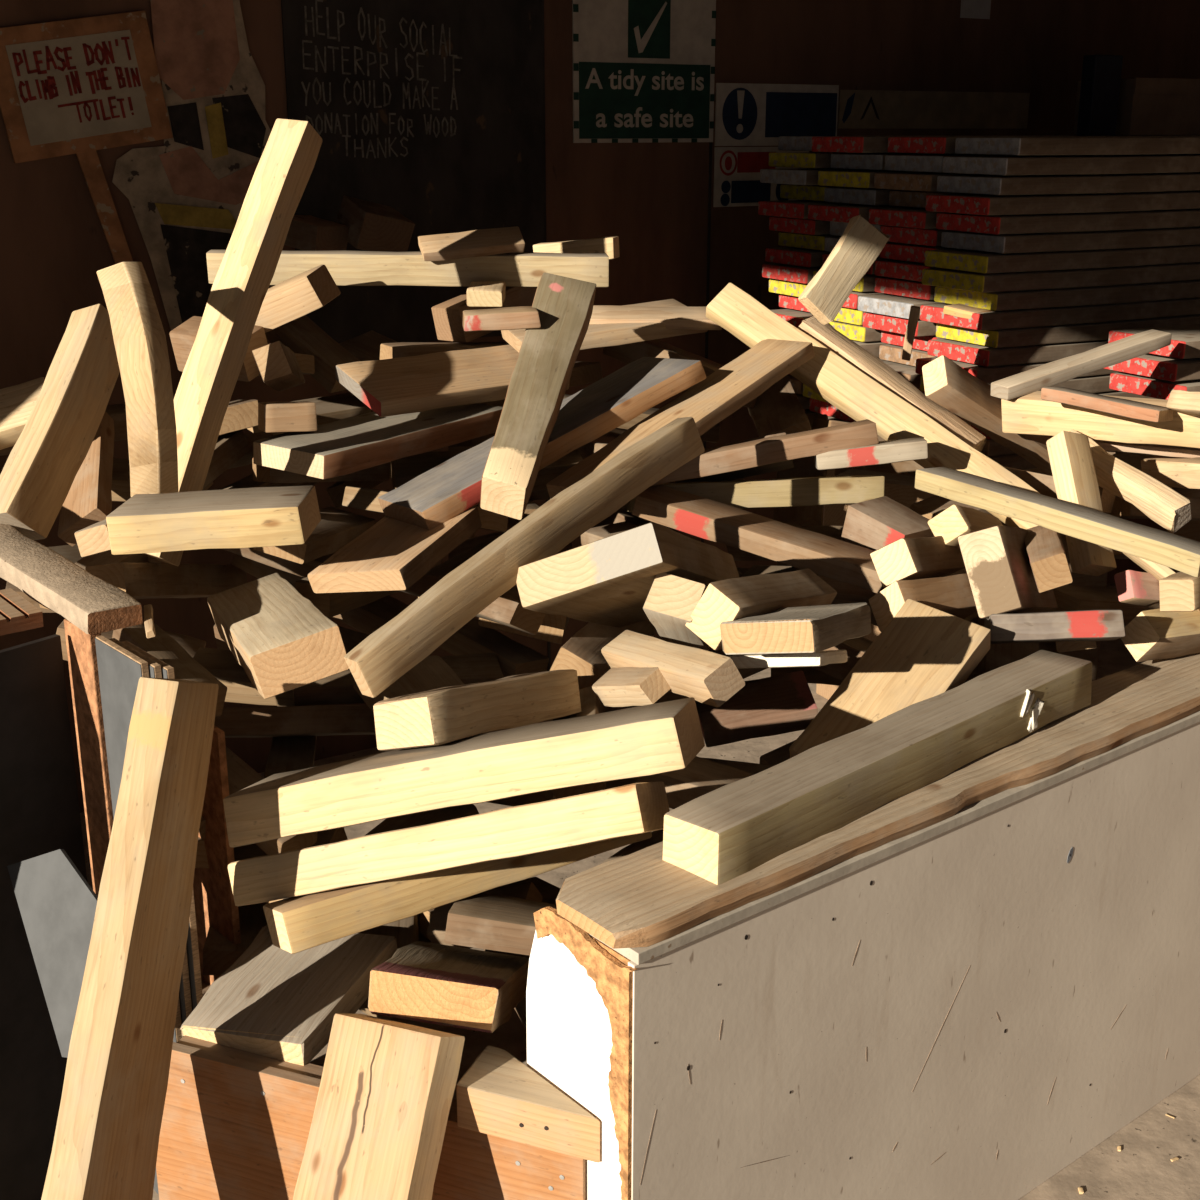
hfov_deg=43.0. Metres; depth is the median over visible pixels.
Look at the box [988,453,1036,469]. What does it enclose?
board
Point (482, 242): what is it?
plank offcut
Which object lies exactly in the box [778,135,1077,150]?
board
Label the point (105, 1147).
timber post
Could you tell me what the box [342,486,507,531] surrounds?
timber offcut
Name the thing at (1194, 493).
timber offcut
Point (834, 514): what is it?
bearer
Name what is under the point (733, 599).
timber offcut
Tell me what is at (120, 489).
timber offcut
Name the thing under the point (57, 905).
sheet offcut
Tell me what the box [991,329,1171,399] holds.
batten
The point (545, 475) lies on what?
timber offcut
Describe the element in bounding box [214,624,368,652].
timber offcut
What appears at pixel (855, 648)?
timber offcut
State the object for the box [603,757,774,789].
timber offcut
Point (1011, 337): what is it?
board
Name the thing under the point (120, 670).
panel
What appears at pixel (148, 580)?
timber offcut
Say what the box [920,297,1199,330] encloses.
board
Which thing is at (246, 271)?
timber beam
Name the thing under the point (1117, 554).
timber offcut
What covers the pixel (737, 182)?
safety sign
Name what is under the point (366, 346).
timber offcut
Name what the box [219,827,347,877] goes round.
timber offcut
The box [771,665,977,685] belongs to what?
timber offcut
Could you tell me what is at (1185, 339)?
board
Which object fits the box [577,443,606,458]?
timber offcut
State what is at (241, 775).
timber offcut
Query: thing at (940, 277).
board
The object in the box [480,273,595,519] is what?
plank offcut
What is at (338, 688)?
timber offcut
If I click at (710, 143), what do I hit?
trim
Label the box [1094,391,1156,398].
board
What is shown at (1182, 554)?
timber beam
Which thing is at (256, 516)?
timber offcut
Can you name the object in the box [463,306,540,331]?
plank offcut
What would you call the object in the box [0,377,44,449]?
board
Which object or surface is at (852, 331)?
board
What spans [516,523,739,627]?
timber offcut
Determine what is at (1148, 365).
board
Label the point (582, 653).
timber offcut
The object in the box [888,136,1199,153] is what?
board
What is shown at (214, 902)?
plywood sheet
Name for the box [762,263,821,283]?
board
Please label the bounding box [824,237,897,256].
board
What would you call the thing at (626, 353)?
timber offcut
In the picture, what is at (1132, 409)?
plank offcut
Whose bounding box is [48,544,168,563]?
timber offcut
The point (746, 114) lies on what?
safety sign
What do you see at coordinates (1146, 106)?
cardboard box
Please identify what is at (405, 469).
timber offcut
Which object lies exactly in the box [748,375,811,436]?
timber offcut
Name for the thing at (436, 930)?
timber offcut
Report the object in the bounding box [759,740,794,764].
timber offcut
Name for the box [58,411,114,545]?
board
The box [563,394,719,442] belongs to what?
timber offcut
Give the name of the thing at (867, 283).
board
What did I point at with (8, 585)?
timber offcut
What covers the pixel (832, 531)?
timber offcut
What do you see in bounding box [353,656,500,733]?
timber offcut
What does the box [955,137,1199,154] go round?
board
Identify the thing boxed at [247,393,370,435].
timber offcut
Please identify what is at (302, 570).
timber offcut
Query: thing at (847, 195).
board
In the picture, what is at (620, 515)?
timber offcut
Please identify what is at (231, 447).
timber offcut
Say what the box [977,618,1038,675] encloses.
timber offcut
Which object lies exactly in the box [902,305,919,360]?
batten
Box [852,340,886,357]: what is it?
board
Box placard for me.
[0,10,172,263]
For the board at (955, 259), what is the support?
on the board at (940, 277)
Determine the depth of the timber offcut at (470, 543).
2.96 m
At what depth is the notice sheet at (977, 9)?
4.84 m
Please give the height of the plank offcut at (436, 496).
0.245 m
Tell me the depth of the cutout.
3.67 m
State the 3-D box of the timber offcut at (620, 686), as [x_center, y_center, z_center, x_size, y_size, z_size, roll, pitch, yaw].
[0.050,0.133,2.349,0.062,0.104,0.170,-9,19,-26]
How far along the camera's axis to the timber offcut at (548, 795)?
2.41 m
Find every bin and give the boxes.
[156,1035,585,1199]
[526,653,1199,1199]
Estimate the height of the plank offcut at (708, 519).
0.146 m
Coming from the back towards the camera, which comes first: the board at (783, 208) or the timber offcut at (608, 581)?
the board at (783, 208)
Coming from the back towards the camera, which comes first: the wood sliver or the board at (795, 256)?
the board at (795, 256)
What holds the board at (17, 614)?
attached to the frame
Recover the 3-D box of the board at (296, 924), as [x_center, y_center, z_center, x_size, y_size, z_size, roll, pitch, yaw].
[-0.197,0.401,2.264,0.597,0.106,0.098,-10,20,-30]
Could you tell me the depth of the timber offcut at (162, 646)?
2.51 m
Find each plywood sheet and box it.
[109,638,191,1023]
[122,641,202,1010]
[193,725,240,984]
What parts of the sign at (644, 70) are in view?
green panel, tick panel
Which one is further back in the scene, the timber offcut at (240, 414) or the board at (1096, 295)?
the board at (1096, 295)
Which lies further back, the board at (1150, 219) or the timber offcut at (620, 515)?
the board at (1150, 219)
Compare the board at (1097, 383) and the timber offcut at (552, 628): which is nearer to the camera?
the timber offcut at (552, 628)
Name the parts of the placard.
frame, handle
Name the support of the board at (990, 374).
on the board at (1097, 383)
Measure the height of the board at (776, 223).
0.040 m
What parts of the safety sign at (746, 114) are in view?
blue panel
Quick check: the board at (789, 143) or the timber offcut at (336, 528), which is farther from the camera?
the board at (789, 143)
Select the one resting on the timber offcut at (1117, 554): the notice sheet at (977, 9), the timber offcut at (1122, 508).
the timber offcut at (1122, 508)
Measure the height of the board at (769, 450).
0.135 m
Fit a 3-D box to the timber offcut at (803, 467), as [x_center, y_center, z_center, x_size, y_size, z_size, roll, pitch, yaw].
[0.429,-0.270,3.241,0.105,0.206,0.326,3,17,9]
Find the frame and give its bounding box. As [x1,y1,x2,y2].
[0,524,142,896]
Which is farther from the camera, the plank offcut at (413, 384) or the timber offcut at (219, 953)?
the plank offcut at (413, 384)
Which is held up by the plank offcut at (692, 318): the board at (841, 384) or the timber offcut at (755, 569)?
the board at (841, 384)
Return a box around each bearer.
[816,468,1107,699]
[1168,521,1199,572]
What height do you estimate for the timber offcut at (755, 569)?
0.123 m
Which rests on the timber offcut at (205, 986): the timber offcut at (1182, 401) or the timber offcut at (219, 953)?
the timber offcut at (219, 953)
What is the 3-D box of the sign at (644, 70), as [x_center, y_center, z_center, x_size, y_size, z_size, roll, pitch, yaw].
[0.128,-1.603,4.229,0.475,0.638,0.007,-10,20,-30]
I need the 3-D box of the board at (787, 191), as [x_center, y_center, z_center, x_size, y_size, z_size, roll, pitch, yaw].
[1.619,-1.260,4.631,2.403,0.040,0.225,-8,19,-25]
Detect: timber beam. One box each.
[142,118,321,565]
[344,417,704,697]
[663,650,1091,884]
[915,467,1199,576]
[922,355,1053,474]
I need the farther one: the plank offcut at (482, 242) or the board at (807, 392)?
the board at (807, 392)
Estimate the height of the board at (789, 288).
0.040 m
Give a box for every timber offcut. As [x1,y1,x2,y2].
[0,397,173,455]
[6,581,55,612]
[39,550,148,608]
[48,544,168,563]
[56,618,205,660]
[74,519,110,556]
[85,562,246,598]
[96,262,177,496]
[106,485,320,554]
[111,458,212,500]
[112,623,226,715]
[170,316,267,381]
[193,647,311,705]
[195,837,208,867]
[199,816,205,839]
[201,980,210,995]
[202,430,250,490]
[203,902,267,975]
[207,573,348,698]
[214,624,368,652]
[214,705,375,737]
[219,399,257,434]
[219,474,318,489]
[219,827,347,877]
[223,548,333,577]
[226,747,317,854]
[228,431,272,468]
[231,554,408,634]
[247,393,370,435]
[252,341,304,390]
[252,459,388,482]
[253,507,375,563]
[255,264,340,332]
[258,353,314,375]
[258,401,316,432]
[264,736,316,778]
[265,315,359,392]
[284,215,348,250]
[293,653,502,705]
[295,560,440,617]
[326,462,390,507]
[336,196,414,251]
[339,331,397,360]
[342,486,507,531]
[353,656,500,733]
[359,914,418,948]
[359,1008,409,1023]
[360,997,368,1008]
[365,804,478,835]
[373,669,581,750]
[380,342,508,359]
[391,449,582,499]
[398,573,544,634]
[418,535,500,597]
[419,877,560,948]
[426,881,542,945]
[431,286,536,342]
[439,618,548,677]
[444,892,556,954]
[448,399,504,458]
[448,530,571,559]
[456,1045,599,1162]
[467,281,505,306]
[478,584,568,643]
[484,949,529,1030]
[488,710,609,806]
[507,500,539,527]
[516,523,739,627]
[532,464,574,491]
[543,897,556,903]
[550,619,656,689]
[552,686,605,798]
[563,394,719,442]
[569,362,602,386]
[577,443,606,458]
[581,521,638,545]
[592,506,742,576]
[592,667,670,706]
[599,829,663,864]
[601,630,744,706]
[602,339,756,407]
[603,428,625,436]
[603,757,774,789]
[627,668,766,707]
[637,756,753,808]
[643,573,709,650]
[659,478,747,532]
[675,433,793,482]
[686,568,836,649]
[709,647,734,656]
[720,602,870,654]
[726,526,843,560]
[736,567,883,619]
[741,565,799,576]
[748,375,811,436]
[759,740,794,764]
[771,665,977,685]
[773,414,827,525]
[777,562,978,625]
[797,316,985,450]
[812,418,885,440]
[812,637,872,680]
[835,460,1007,485]
[841,496,934,550]
[869,574,976,631]
[870,536,964,587]
[910,495,1005,525]
[928,504,1002,551]
[943,303,991,318]
[958,526,1057,618]
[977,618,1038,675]
[1003,466,1115,512]
[1025,526,1072,592]
[1039,641,1096,652]
[1044,584,1159,624]
[1059,533,1067,555]
[1069,429,1190,532]
[1106,451,1156,470]
[1107,497,1199,520]
[1112,549,1129,558]
[1114,570,1159,605]
[1115,487,1199,497]
[1121,609,1199,661]
[1159,572,1199,611]
[1166,390,1199,415]
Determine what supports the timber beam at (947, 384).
on the timber offcut at (827, 335)
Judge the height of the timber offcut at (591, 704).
0.076 m
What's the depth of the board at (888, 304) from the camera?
3.75 m
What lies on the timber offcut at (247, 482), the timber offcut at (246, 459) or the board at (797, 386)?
the timber offcut at (246, 459)
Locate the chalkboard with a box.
[281,0,543,342]
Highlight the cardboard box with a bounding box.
[1073,78,1199,135]
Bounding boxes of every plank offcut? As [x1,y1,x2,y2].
[180,925,396,1065]
[253,403,502,478]
[308,507,481,592]
[335,344,569,416]
[368,941,528,1032]
[378,357,705,529]
[418,226,524,260]
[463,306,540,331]
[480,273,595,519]
[501,299,707,351]
[546,339,813,498]
[589,305,721,329]
[632,484,882,592]
[695,671,817,746]
[789,599,990,757]
[798,215,888,324]
[814,437,927,469]
[984,610,1124,643]
[1041,387,1173,422]
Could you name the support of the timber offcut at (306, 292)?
on the timber offcut at (183, 337)
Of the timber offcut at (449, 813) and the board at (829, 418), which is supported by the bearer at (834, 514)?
the board at (829, 418)
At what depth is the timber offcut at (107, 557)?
2.80 m
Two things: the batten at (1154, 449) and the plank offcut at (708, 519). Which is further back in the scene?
the batten at (1154, 449)
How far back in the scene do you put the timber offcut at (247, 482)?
3.04 m
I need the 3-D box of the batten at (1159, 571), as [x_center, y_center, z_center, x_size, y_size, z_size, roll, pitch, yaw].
[0.999,-0.030,2.647,0.188,0.142,0.053,8,19,24]
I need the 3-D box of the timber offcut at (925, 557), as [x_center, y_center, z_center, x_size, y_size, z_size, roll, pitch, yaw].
[0.559,-0.069,2.670,0.095,0.121,0.204,13,22,37]
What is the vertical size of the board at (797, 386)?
0.040 m
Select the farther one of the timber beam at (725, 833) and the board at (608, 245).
the board at (608, 245)
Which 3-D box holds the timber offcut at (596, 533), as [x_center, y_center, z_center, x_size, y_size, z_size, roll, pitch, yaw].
[0.058,-0.099,2.730,0.104,0.063,0.231,-8,19,-26]
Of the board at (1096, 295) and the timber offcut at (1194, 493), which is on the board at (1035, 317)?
the board at (1096, 295)
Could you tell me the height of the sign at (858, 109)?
0.113 m
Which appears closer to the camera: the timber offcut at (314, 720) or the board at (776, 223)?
the timber offcut at (314, 720)
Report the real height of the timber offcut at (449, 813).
0.140 m
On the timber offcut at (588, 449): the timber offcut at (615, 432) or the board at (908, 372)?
the timber offcut at (615, 432)
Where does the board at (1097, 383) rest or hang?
on the board at (1110, 393)
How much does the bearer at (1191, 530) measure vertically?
1.126 m
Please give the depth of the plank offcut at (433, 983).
2.05 m
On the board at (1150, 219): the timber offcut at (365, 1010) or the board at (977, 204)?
the board at (977, 204)
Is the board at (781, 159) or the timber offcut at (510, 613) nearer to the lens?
the timber offcut at (510, 613)
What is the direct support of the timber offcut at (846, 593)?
on the timber offcut
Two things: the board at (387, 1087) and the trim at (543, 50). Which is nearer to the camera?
the board at (387, 1087)
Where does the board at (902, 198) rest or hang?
on the board at (922, 218)
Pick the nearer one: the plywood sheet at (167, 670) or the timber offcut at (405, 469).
the plywood sheet at (167, 670)
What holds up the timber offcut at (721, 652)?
on the timber offcut at (744, 672)
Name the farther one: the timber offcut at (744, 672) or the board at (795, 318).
the board at (795, 318)
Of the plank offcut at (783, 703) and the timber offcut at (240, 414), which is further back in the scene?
the timber offcut at (240, 414)
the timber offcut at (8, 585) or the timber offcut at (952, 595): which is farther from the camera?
the timber offcut at (8, 585)
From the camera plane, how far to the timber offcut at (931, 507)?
3.04 m
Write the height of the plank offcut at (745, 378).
0.224 m
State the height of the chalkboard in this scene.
1.200 m
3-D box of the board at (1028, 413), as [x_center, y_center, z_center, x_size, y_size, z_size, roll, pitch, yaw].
[0.968,-0.348,2.923,0.392,0.093,0.064,11,20,31]
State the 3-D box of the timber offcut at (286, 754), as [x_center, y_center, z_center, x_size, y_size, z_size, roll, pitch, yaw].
[-0.530,0.255,2.629,0.082,0.104,0.286,-1,17,-5]
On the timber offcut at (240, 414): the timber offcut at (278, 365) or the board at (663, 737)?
the timber offcut at (278, 365)
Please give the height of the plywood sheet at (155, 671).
0.966 m
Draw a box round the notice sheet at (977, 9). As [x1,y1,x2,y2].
[960,0,990,18]
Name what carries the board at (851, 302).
on the board at (846, 315)
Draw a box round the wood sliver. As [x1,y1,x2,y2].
[1078,1187,1083,1193]
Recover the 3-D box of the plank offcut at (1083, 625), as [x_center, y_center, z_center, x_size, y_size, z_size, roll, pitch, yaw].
[0.754,0.046,2.527,0.216,0.093,0.109,2,17,8]
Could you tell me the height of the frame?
1.048 m
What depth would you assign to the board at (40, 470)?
2.73 m
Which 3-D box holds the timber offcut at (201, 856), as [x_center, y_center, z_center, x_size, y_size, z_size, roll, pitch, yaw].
[-0.673,0.398,2.542,0.103,0.064,0.159,-1,17,-4]
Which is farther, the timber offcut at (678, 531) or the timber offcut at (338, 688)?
the timber offcut at (678, 531)
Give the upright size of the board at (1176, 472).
0.092 m
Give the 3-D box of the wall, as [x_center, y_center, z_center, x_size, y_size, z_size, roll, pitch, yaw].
[0.921,-1.123,4.962,8.800,2.590,0.100,-10,20,-30]
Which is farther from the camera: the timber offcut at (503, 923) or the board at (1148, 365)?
the board at (1148, 365)
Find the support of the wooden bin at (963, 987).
on the floor
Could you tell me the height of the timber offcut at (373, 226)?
0.150 m
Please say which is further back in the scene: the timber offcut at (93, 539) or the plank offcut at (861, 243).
the plank offcut at (861, 243)
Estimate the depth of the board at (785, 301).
4.25 m
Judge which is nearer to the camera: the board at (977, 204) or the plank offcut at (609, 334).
the plank offcut at (609, 334)
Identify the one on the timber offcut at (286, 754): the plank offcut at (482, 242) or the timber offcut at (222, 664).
the timber offcut at (222, 664)
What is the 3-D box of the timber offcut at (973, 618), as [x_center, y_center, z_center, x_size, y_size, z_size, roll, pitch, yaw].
[0.548,-0.018,2.990,0.156,0.138,0.413,-15,23,-40]
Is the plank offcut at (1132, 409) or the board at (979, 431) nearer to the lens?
the plank offcut at (1132, 409)
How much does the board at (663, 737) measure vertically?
0.268 m
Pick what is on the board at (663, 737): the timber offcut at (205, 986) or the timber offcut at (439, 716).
the timber offcut at (439, 716)
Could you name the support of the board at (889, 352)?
on the board at (908, 372)
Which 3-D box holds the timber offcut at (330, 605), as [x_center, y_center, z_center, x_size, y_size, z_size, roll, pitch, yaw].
[-0.434,-0.040,2.900,0.078,0.084,0.394,8,19,24]
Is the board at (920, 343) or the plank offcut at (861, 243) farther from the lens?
the board at (920, 343)
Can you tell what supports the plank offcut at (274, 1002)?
on the bin at (236, 1123)
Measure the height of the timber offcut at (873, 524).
0.114 m
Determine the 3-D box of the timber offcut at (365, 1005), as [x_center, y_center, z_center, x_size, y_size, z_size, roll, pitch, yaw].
[-0.380,0.614,2.480,0.251,0.120,0.107,11,20,31]
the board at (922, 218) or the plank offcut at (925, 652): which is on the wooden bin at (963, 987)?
the plank offcut at (925, 652)
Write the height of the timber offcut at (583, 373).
0.056 m
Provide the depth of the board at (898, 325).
3.75 m
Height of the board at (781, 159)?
0.040 m
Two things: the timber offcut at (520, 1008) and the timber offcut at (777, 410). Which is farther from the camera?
the timber offcut at (777, 410)
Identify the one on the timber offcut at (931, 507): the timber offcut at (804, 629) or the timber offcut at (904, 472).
the timber offcut at (904, 472)
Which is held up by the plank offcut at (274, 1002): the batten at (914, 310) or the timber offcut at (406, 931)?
the timber offcut at (406, 931)
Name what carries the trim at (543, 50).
attached to the wall
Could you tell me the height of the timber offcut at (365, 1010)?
0.105 m
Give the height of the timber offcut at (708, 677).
0.116 m
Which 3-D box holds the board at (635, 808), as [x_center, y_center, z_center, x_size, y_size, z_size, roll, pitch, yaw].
[-0.220,0.342,2.118,0.642,0.301,0.127,6,18,18]
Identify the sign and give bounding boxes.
[572,0,715,142]
[713,147,808,206]
[715,83,838,145]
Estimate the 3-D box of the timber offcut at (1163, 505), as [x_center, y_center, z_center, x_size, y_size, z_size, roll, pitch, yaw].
[0.968,-0.225,2.836,0.062,0.143,0.304,-11,20,-31]
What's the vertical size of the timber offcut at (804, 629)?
0.095 m
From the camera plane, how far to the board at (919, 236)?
3.70 m
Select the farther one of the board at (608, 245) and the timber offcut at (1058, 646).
the board at (608, 245)
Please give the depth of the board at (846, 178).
3.87 m
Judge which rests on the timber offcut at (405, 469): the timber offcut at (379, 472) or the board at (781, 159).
the timber offcut at (379, 472)
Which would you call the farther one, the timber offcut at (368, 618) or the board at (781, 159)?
the board at (781, 159)
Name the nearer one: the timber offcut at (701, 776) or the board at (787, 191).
the timber offcut at (701, 776)
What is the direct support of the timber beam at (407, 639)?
on the timber offcut at (608, 581)
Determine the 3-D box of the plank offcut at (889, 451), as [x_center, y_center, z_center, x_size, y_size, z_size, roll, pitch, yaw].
[0.502,-0.271,2.831,0.207,0.072,0.104,1,17,4]
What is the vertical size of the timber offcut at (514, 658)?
0.083 m
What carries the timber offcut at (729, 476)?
on the board at (802, 491)
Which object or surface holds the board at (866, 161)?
on the board at (846, 178)
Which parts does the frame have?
rail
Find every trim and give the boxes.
[542,0,550,670]
[701,142,711,542]
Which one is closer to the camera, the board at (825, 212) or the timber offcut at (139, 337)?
the timber offcut at (139, 337)
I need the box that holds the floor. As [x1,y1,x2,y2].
[80,582,1199,1199]
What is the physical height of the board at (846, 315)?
0.040 m
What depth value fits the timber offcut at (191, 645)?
2.77 m
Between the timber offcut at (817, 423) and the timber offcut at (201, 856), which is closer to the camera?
the timber offcut at (201, 856)
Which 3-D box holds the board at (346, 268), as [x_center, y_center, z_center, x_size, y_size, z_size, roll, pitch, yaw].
[-0.404,-0.706,3.245,0.843,0.081,0.056,-1,17,-4]
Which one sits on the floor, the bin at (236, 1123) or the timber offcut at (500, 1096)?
the bin at (236, 1123)
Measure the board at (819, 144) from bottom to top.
0.040 m
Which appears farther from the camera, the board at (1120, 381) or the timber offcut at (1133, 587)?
the board at (1120, 381)
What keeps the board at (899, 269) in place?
on the board at (886, 285)
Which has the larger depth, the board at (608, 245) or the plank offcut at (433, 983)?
the board at (608, 245)
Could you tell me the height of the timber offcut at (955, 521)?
0.130 m
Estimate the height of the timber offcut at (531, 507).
0.052 m
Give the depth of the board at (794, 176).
4.06 m
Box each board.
[0,304,119,539]
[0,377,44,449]
[0,588,42,635]
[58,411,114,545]
[206,250,608,286]
[223,697,704,847]
[228,781,669,905]
[263,832,651,953]
[293,1014,464,1199]
[533,236,619,258]
[624,475,883,512]
[650,419,878,486]
[706,283,1039,528]
[758,200,844,218]
[760,168,859,184]
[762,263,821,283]
[765,247,830,267]
[769,152,863,167]
[769,216,829,234]
[769,279,807,296]
[770,309,811,327]
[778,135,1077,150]
[778,232,840,250]
[779,294,810,312]
[780,184,837,200]
[787,375,802,393]
[803,384,828,402]
[806,413,850,422]
[808,204,913,222]
[809,398,855,421]
[811,135,1199,152]
[812,307,864,325]
[813,271,884,291]
[818,170,921,187]
[822,254,892,274]
[824,187,892,205]
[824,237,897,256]
[829,321,880,341]
[830,153,951,169]
[830,221,887,235]
[842,291,885,308]
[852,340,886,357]
[858,294,945,318]
[863,312,935,336]
[869,208,947,228]
[874,172,980,191]
[875,260,936,281]
[875,277,935,299]
[879,243,953,262]
[879,344,935,366]
[880,226,953,245]
[881,330,944,350]
[883,361,921,388]
[885,154,1040,172]
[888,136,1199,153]
[889,190,965,207]
[915,357,1118,384]
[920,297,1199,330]
[920,374,1116,392]
[922,262,1199,292]
[925,244,1199,272]
[926,190,1199,214]
[927,339,1107,366]
[934,280,1199,310]
[936,208,1199,233]
[936,314,1199,347]
[937,172,1199,194]
[941,226,1199,253]
[942,154,1199,174]
[953,413,990,438]
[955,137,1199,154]
[979,438,1013,456]
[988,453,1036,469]
[1001,391,1199,447]
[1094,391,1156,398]
[1103,353,1199,381]
[1108,324,1199,358]
[1109,372,1199,399]
[1141,455,1199,488]
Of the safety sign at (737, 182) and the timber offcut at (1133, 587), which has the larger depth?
the safety sign at (737, 182)
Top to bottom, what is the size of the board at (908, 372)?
0.040 m
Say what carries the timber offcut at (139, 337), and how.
on the timber offcut at (93, 539)
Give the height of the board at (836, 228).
0.040 m
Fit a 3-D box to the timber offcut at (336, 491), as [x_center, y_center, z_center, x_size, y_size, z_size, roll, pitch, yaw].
[-0.400,-0.342,3.332,0.086,0.229,0.445,16,24,42]
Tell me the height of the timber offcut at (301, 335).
0.179 m
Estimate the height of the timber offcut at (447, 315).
0.143 m
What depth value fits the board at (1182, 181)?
3.50 m
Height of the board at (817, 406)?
0.040 m
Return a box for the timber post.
[41,677,218,1199]
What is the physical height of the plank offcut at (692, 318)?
0.041 m
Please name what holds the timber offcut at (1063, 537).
on the timber offcut at (1058, 646)
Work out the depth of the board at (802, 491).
2.87 m
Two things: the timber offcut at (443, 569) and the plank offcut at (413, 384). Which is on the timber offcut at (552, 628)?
the timber offcut at (443, 569)
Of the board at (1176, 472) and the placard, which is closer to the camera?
the board at (1176, 472)
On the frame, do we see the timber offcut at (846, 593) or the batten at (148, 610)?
the batten at (148, 610)
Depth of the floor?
2.72 m
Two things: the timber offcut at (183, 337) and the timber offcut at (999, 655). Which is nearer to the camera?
the timber offcut at (999, 655)
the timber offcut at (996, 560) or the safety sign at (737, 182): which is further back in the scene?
the safety sign at (737, 182)
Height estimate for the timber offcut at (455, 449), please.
0.118 m
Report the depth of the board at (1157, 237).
3.55 m
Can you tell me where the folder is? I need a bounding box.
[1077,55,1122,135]
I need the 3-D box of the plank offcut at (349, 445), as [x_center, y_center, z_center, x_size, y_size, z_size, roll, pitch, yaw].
[-0.416,-0.316,2.923,0.222,0.074,0.462,15,23,40]
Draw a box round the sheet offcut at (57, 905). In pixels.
[7,849,97,1057]
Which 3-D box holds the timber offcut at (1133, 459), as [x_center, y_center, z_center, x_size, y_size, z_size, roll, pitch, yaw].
[1.129,-0.301,3.127,0.258,0.110,0.085,5,18,15]
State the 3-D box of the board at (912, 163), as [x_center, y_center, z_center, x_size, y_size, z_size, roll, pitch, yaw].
[1.824,-1.214,4.197,2.403,0.040,0.225,-9,19,-26]
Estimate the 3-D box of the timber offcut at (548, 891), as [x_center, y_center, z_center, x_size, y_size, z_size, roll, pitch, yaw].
[-0.173,0.522,2.538,0.255,0.076,0.103,-14,22,-38]
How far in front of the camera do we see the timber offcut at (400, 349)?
3.17 m
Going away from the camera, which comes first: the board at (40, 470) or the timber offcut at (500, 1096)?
the timber offcut at (500, 1096)
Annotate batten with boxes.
[144,604,155,637]
[730,650,846,668]
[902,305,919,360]
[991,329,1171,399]
[1092,439,1199,457]
[1122,552,1199,612]
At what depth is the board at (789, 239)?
4.14 m
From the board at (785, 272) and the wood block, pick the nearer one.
the wood block
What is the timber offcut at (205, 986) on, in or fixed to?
on the plywood sheet at (214, 902)
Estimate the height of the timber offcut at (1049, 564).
0.074 m
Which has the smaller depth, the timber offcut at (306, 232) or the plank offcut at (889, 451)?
the plank offcut at (889, 451)
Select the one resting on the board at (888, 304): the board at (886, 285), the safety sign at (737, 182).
the board at (886, 285)
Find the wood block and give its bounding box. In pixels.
[1046,431,1116,575]
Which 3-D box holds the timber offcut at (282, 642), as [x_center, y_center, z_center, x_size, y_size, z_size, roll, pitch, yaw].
[-0.537,0.047,2.492,0.148,0.174,0.580,-6,18,-20]
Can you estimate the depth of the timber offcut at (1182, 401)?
2.72 m
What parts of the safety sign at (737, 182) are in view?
blue panel, red panel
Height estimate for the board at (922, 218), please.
0.040 m
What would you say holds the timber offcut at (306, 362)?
on the timber offcut at (278, 365)
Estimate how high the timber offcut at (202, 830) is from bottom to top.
0.113 m
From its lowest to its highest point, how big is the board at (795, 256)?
0.040 m
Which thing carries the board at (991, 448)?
on the board at (1015, 461)
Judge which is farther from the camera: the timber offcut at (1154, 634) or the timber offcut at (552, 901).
the timber offcut at (1154, 634)
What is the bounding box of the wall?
[0,0,1199,812]
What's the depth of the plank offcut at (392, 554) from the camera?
2.53 m
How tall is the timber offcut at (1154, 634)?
0.105 m
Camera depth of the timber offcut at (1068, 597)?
2.82 m
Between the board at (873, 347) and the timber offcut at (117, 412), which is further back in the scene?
the board at (873, 347)
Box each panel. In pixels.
[0,634,87,1199]
[95,635,181,1194]
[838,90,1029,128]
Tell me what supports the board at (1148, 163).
on the board at (1182, 181)
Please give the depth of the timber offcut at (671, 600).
2.29 m
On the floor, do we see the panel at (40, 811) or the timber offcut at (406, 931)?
the panel at (40, 811)
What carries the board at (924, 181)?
on the board at (902, 198)
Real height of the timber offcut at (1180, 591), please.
0.073 m
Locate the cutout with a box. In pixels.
[112,0,270,330]
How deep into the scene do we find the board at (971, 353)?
3.57 m
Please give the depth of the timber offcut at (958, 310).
3.51 m
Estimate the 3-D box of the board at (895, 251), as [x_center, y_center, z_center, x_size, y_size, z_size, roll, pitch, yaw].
[1.825,-1.011,4.259,2.403,0.040,0.225,-9,19,-26]
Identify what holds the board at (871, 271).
on the board at (867, 283)
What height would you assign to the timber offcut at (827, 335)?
0.250 m
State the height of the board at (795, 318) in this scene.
0.040 m
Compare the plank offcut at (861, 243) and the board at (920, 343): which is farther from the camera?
the board at (920, 343)

